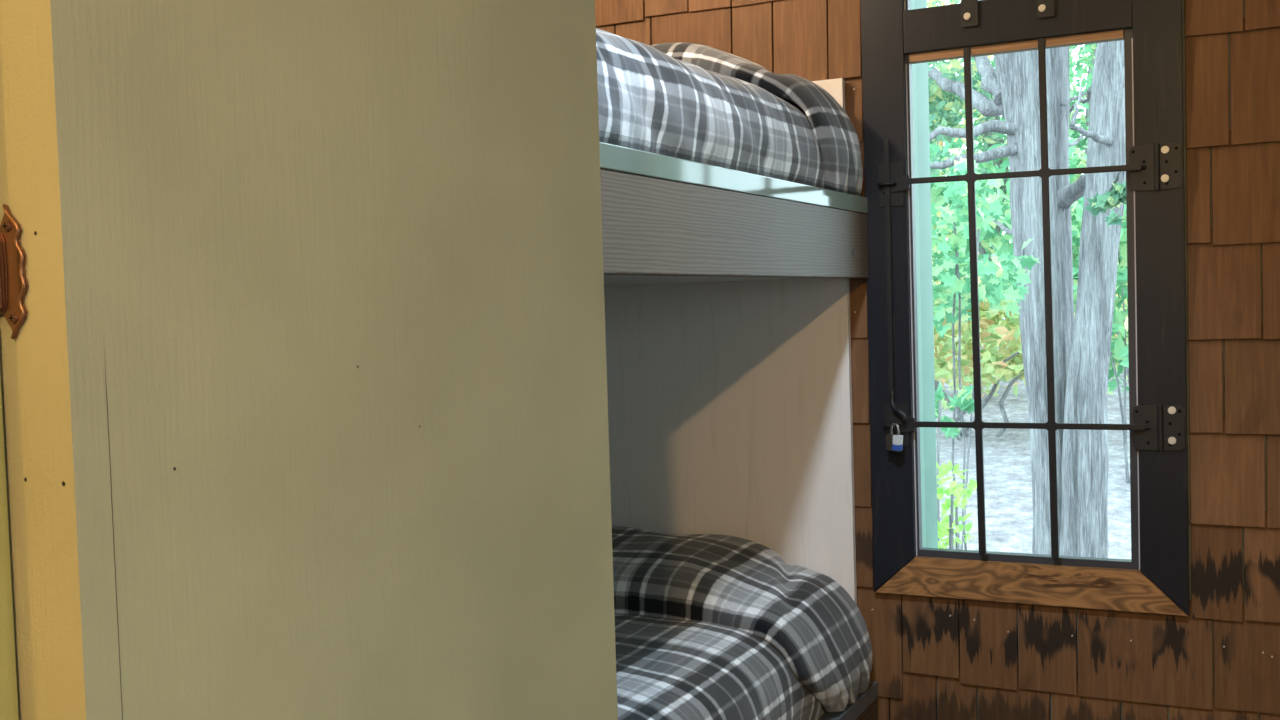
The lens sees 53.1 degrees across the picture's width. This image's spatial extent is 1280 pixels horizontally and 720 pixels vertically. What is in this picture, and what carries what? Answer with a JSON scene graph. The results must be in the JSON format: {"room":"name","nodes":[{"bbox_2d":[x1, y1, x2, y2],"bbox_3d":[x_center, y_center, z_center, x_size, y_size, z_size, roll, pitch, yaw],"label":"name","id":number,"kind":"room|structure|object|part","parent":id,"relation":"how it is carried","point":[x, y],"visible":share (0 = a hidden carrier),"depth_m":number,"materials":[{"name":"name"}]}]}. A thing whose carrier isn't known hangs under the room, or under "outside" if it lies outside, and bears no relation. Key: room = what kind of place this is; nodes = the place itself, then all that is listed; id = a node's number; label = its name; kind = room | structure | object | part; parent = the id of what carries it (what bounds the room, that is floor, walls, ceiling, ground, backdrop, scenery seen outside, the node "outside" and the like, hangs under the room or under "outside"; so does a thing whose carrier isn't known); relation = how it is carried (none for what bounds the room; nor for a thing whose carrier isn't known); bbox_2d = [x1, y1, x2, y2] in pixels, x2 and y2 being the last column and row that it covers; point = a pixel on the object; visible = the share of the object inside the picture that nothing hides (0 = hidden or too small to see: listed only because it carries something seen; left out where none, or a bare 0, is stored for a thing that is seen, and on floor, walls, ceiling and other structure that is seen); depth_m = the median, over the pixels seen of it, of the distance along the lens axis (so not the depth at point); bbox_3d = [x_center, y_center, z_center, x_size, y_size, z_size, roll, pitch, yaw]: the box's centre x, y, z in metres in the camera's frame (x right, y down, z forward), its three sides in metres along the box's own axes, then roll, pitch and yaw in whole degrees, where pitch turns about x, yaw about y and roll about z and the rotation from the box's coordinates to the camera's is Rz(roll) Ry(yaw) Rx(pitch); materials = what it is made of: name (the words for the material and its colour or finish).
{"room":"cabin bunk bedroom","nodes":[
{"label":"cabin bunk bedroom","id":0,"kind":"room"},
{"bbox_2d":[595,0,1279,719],"bbox_3d":[1.182,-0.054,2.607,3.370,2.450,0.202,-1,3,27],"label":"wall","id":1,"kind":"structure","parent":0,"point":[935,658],"depth_m":2.55,"materials":[{"name":"brown wood"}]},
{"bbox_2d":[860,0,1189,615],"bbox_3d":[0.844,-0.335,2.789,0.677,1.755,0.271,-1,3,27],"label":"window","id":2,"kind":"structure","parent":1,"relation":"in","point":[899,38],"depth_m":2.69,"materials":[{"name":"black paint"}]},
{"bbox_3d":[0.542,-0.341,2.804,0.093,1.715,0.025,-1,3,27],"label":"casing","id":3,"kind":"part","parent":2,"relation":"part of","materials":[{"name":"black paint"}]},
{"bbox_3d":[0.778,-0.925,2.667,0.475,0.380,0.026,-1,3,27],"label":"sash frame","id":4,"kind":"part","parent":2,"relation":"part of","materials":[{"name":"grey metal"}]},
{"bbox_3d":[0.871,-0.338,2.842,0.677,1.755,0.151,-1,3,27],"label":"exterior casing","id":5,"kind":"part","parent":2,"relation":"part of","materials":[{"name":"green paint"}]},
{"bbox_2d":[961,0,1054,27],"bbox_3d":[0.763,-0.934,2.634,0.450,0.469,0.016,-1,3,27],"label":"window grille","id":6,"kind":"object","parent":2,"relation":"attached to","point":[969,8],"visible":1,"depth_m":2.68,"materials":[{"name":"black metal"}]},
{"bbox_3d":[0.779,-0.932,2.668,0.461,0.537,0.055,-1,3,27],"label":"transom rail","id":7,"kind":"part","parent":2,"relation":"part of","materials":[{"name":"black paint"}]},
{"bbox_3d":[0.803,-0.114,2.702,0.475,1.100,0.026,-1,3,27],"label":"sash frame","id":8,"kind":"part","parent":2,"relation":"part of","materials":[{"name":"grey metal"}]},
{"bbox_2d":[878,38,1184,558],"bbox_3d":[0.797,-0.120,2.658,0.608,1.073,0.031,-1,3,27],"label":"window grille","id":9,"kind":"object","parent":2,"relation":"attached to","point":[1156,166],"visible":1,"depth_m":2.64,"materials":[{"name":"black metal"}]},
{"bbox_3d":[0.547,-0.381,2.782,0.054,0.095,0.004,-1,3,27],"label":"hasp plate","id":10,"kind":"part","parent":9,"relation":"part of","materials":[{"name":"black metal"}]},
{"bbox_2d":[886,423,902,451],"bbox_3d":[0.552,0.167,2.778,0.017,0.062,0.037,-4,3,-36],"label":"padlock","id":11,"kind":"object","parent":9,"relation":"hanging from","point":[894,442],"visible":1,"depth_m":2.77,"materials":[{"name":"silver metal"}]},
{"bbox_2d":[884,139,905,420],"bbox_3d":[0.550,-0.173,2.770,0.015,0.612,0.044,-4,3,-38],"label":"rod","id":12,"kind":"object","parent":9,"relation":"attached to","point":[886,141],"visible":1,"depth_m":2.78,"materials":[{"name":"black metal"}]},
{"bbox_3d":[0.563,0.141,2.805,0.054,0.095,0.004,-1,3,27],"label":"hasp plate","id":13,"kind":"part","parent":9,"relation":"part of","materials":[{"name":"black metal"}]},
{"bbox_3d":[0.814,0.472,2.714,0.642,0.084,0.026,-1,3,27],"label":"casing","id":14,"kind":"part","parent":2,"relation":"part of","materials":[{"name":"brown wood"}]},
{"bbox_3d":[1.037,-0.345,2.555,0.090,1.715,0.025,-1,3,27],"label":"casing","id":15,"kind":"part","parent":2,"relation":"part of","materials":[{"name":"black paint"}]},
{"bbox_3d":[0.180,1.351,0.589,3.430,0.120,4.870,-1,3,27],"label":"floor","id":16,"kind":"structure","parent":0,"visible":0},
{"bbox_2d":[0,0,617,719],"bbox_3d":[-0.668,0.105,1.052,1.180,2.380,0.524,-1,3,27],"label":"wardrobe","id":17,"kind":"object","parent":16,"relation":"on","point":[303,396],"visible":1,"depth_m":0.70,"materials":[{"name":"beige paint"}]},
{"bbox_3d":[-0.536,0.101,0.703,0.548,2.270,0.018,-1,3,27],"label":"cabinet door","id":18,"kind":"part","parent":17,"relation":"part of","materials":[{"name":"yellow paint"}]},
{"bbox_3d":[-0.772,0.117,0.845,1.180,2.380,0.020,-1,3,27],"label":"frame","id":19,"kind":"part","parent":17,"relation":"part of","materials":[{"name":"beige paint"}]},
{"bbox_2d":[599,78,877,719],"bbox_3d":[-0.279,0.332,2.211,0.864,1.803,1.851,-1,3,27],"label":"bunk bed","id":20,"kind":"object","parent":16,"relation":"on","point":[727,291],"visible":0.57,"depth_m":2.90,"materials":[{"name":"grey wood"}]},
{"bbox_3d":[0.071,-0.202,2.000,0.038,0.140,1.844,-1,3,27],"label":"rail","id":21,"kind":"part","parent":20,"relation":"part of","materials":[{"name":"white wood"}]},
{"bbox_3d":[0.103,0.878,2.047,0.036,0.154,1.844,-1,3,27],"label":"rail","id":22,"kind":"part","parent":20,"relation":"part of","materials":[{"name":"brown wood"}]},
{"bbox_3d":[-0.288,0.751,2.245,0.755,0.306,1.770,-1,3,27],"label":"mattress","id":23,"kind":"object","parent":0,"visible":0},
{"bbox_2d":[614,613,825,719],"bbox_3d":[-0.276,0.677,2.215,0.825,0.276,1.775,-1,3,27],"label":"plaid blanket","id":24,"kind":"object","parent":23,"relation":"on","point":[667,668],"visible":0.17,"depth_m":2.33,"materials":[{"name":"grey fabric"}]},
{"bbox_2d":[612,526,872,712],"bbox_3d":[0.065,0.560,2.820,0.818,0.340,0.432,-1,3,27],"label":"pillow","id":25,"kind":"object","parent":24,"relation":"on","point":[808,616],"visible":0.77,"depth_m":2.63,"materials":[{"name":"grey fabric"}]},
{"bbox_3d":[-0.321,-0.313,2.199,0.755,0.324,1.770,-1,3,27],"label":"mattress","id":26,"kind":"object","parent":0,"visible":0},
{"bbox_2d":[596,28,823,188],"bbox_3d":[-0.311,-0.397,2.170,0.821,0.278,1.775,-1,3,27],"label":"plaid blanket","id":27,"kind":"object","parent":26,"relation":"on","point":[651,100],"visible":0.32,"depth_m":2.08,"materials":[{"name":"grey fabric"}]},
{"bbox_2d":[649,42,862,195],"bbox_3d":[0.047,-0.511,2.805,0.817,0.334,0.363,-1,3,27],"label":"pillow","id":28,"kind":"object","parent":27,"relation":"on","point":[836,136],"visible":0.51,"depth_m":2.61,"materials":[{"name":"grey fabric"}]},
{"label":"outside","id":29,"kind":"structure","parent":0,"visible":0},
{"bbox_2d":[934,275,1130,558],"bbox_3d":[5.402,0.036,10.736,60.000,2.742,60.000,-1,3,27],"label":"ground","id":30,"kind":"structure","parent":29,"point":[1007,457],"depth_m":9.15,"materials":[{"name":"grey soil"},{"name":"dirt"}]},
{"bbox_2d":[935,382,973,540],"bbox_3d":[1.085,0.896,4.652,0.295,1.677,0.443,-1,3,27],"label":"sapling","id":31,"kind":"object","parent":30,"relation":"on","point":[964,399],"visible":0.32,"depth_m":4.65,"materials":[{"name":"green plant"}]},
{"bbox_3d":[1.079,0.939,4.641,0.019,1.592,0.088,-3,3,-26],"label":"stem","id":32,"kind":"part","parent":31,"relation":"part of","materials":[{"name":"grey plant"}]},
{"bbox_2d":[936,460,976,548],"bbox_3d":[1.027,1.063,4.283,0.250,1.462,0.274,-1,3,27],"label":"young shrub","id":33,"kind":"object","parent":30,"relation":"on","point":[947,524],"visible":0.55,"depth_m":4.24,"materials":[{"name":"green plant"}]},
{"bbox_3d":[1.029,1.148,4.220,0.019,1.297,0.080,-2,2,1],"label":"stem","id":34,"kind":"part","parent":33,"relation":"part of","materials":[{"name":"grey plant"}]},
{"bbox_3d":[1.022,1.116,4.238,0.019,1.359,0.078,-3,3,-26],"label":"stem","id":35,"kind":"part","parent":33,"relation":"part of","materials":[{"name":"grey plant"}]},
{"bbox_3d":[1.041,1.141,4.272,0.073,1.306,0.015,-2,3,-9],"label":"stem","id":36,"kind":"part","parent":33,"relation":"part of","materials":[{"name":"grey plant"}]},
{"bbox_2d":[927,0,1003,283],"bbox_3d":[2.911,-3.703,15.049,2.222,7.588,2.269,-3,3,-33],"label":"tree","id":37,"kind":"object","parent":30,"relation":"on","point":[929,2],"visible":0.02,"depth_m":14.84,"materials":[{"name":"green plant"}]},
{"bbox_2d":[928,62,1012,352],"bbox_3d":[1.767,-0.719,9.443,2.125,3.247,1.137,-1,3,27],"label":"bush","id":38,"kind":"object","parent":30,"relation":"on","point":[937,195],"visible":0.06,"depth_m":9.15,"materials":[{"name":"green plant"}]},
{"bbox_2d":[930,140,1039,549],"bbox_3d":[1.313,0.371,5.396,0.753,2.540,1.015,-1,3,27],"label":"sapling","id":39,"kind":"object","parent":30,"relation":"on","point":[948,255],"visible":0.61,"depth_m":5.36,"materials":[{"name":"green plant"}]},
{"bbox_3d":[1.345,0.590,5.460,0.037,2.095,0.091,0,3,39],"label":"stem","id":40,"kind":"part","parent":39,"relation":"part of","materials":[{"name":"grey plant"}]},
{"bbox_3d":[1.377,0.527,5.422,0.028,2.221,0.078,-2,3,-11],"label":"stem","id":41,"kind":"part","parent":39,"relation":"part of","materials":[{"name":"grey plant"}]},
{"bbox_3d":[1.368,0.548,5.375,0.165,2.184,0.037,-1,3,27],"label":"stem","id":42,"kind":"part","parent":39,"relation":"part of","materials":[{"name":"grey plant"}]},
{"bbox_2d":[928,0,1067,554],"bbox_3d":[1.770,-0.492,7.004,1.247,4.578,1.780,-2,2,-5],"label":"cedar tree","id":43,"kind":"object","parent":30,"relation":"on","point":[1013,85],"visible":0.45,"depth_m":6.31,"materials":[{"name":"grey plant"}]},
{"bbox_2d":[927,0,1075,319],"bbox_3d":[4.639,-3.958,16.832,2.327,7.581,2.155,-1,3,27],"label":"tree","id":44,"kind":"object","parent":30,"relation":"on","point":[998,162],"visible":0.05,"depth_m":16.67,"materials":[{"name":"green plant"}]},
{"bbox_2d":[932,258,1074,399],"bbox_3d":[2.693,-0.243,11.850,2.908,1.399,1.084,-1,3,27],"label":"bush","id":45,"kind":"object","parent":30,"relation":"on","point":[938,359],"visible":0.02,"depth_m":11.59,"materials":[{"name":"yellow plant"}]},
{"bbox_2d":[933,277,1127,440],"bbox_3d":[2.935,-0.011,10.334,2.769,1.382,1.005,-1,3,27],"label":"bush","id":46,"kind":"object","parent":30,"relation":"on","point":[992,364],"visible":0.29,"depth_m":10.26,"materials":[{"name":"green plant"}]},
{"bbox_3d":[2.475,0.172,10.542,0.471,1.007,0.175,-1,3,27],"label":"stem","id":47,"kind":"part","parent":46,"relation":"part of","materials":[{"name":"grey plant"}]},
{"bbox_3d":[2.605,0.262,10.473,0.159,0.842,0.275,-1,3,27],"label":"stem","id":48,"kind":"part","parent":46,"relation":"part of","materials":[{"name":"grey plant"}]},
{"bbox_3d":[2.864,0.211,10.244,0.149,0.951,0.906,-4,3,-44],"label":"stem","id":49,"kind":"part","parent":46,"relation":"part of","materials":[{"name":"grey plant"}]},
{"bbox_3d":[3.050,0.127,10.290,0.447,1.096,0.131,-1,3,11],"label":"stem","id":50,"kind":"part","parent":46,"relation":"part of","materials":[{"name":"grey plant"}]},
{"bbox_2d":[990,138,1127,364],"bbox_3d":[4.263,-1.010,12.353,1.763,2.382,1.090,-1,3,27],"label":"bush","id":51,"kind":"object","parent":30,"relation":"on","point":[1074,161],"visible":0.02,"depth_m":12.20,"materials":[{"name":"green plant"}]},
{"bbox_2d":[995,43,1125,320],"bbox_3d":[5.029,-3.686,14.100,2.464,7.728,2.178,-1,3,27],"label":"tree","id":52,"kind":"object","parent":30,"relation":"on","point":[1089,61],"visible":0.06,"depth_m":13.92,"materials":[{"name":"green plant"}]},
{"bbox_2d":[1050,46,1086,368],"bbox_3d":[2.310,-0.471,6.764,0.366,4.728,0.822,-1,3,27],"label":"cedar tree","id":53,"kind":"object","parent":30,"relation":"on","point":[1068,193],"visible":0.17,"depth_m":6.59,"materials":[{"name":"grey plant"}]},
{"bbox_2d":[1059,40,1125,557],"bbox_3d":[2.247,-0.406,6.355,0.579,4.343,1.450,-2,2,-1],"label":"cedar tree","id":54,"kind":"object","parent":30,"relation":"on","point":[1085,453],"visible":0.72,"depth_m":6.11,"materials":[{"name":"grey plant"}]},
{"bbox_2d":[1072,197,1129,482],"bbox_3d":[3.375,-0.221,8.684,1.465,2.248,1.018,-1,3,27],"label":"tree","id":55,"kind":"object","parent":30,"relation":"on","point":[1119,350],"visible":0.12,"depth_m":8.77,"materials":[{"name":"green plant"}]},
{"bbox_3d":[3.244,0.018,8.800,0.213,1.763,0.053,0,3,37],"label":"stem","id":56,"kind":"part","parent":55,"relation":"part of","materials":[{"name":"grey plant"}]},
{"bbox_3d":[3.292,0.116,8.673,0.375,1.582,0.049,-2,2,-4],"label":"stem","id":57,"kind":"part","parent":55,"relation":"part of","materials":[{"name":"green plant"}]},
{"bbox_3d":[3.330,0.059,8.821,0.025,1.675,0.175,-1,2,7],"label":"stem","id":58,"kind":"part","parent":55,"relation":"part of","materials":[{"name":"grey plant"}]},
{"bbox_2d":[1115,263,1127,371],"bbox_3d":[4.834,-0.746,10.797,2.562,2.511,1.105,-1,3,27],"label":"bush","id":59,"kind":"object","parent":30,"relation":"on","point":[1125,300],"visible":0.02,"depth_m":11.10,"materials":[{"name":"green plant"}]}
]}

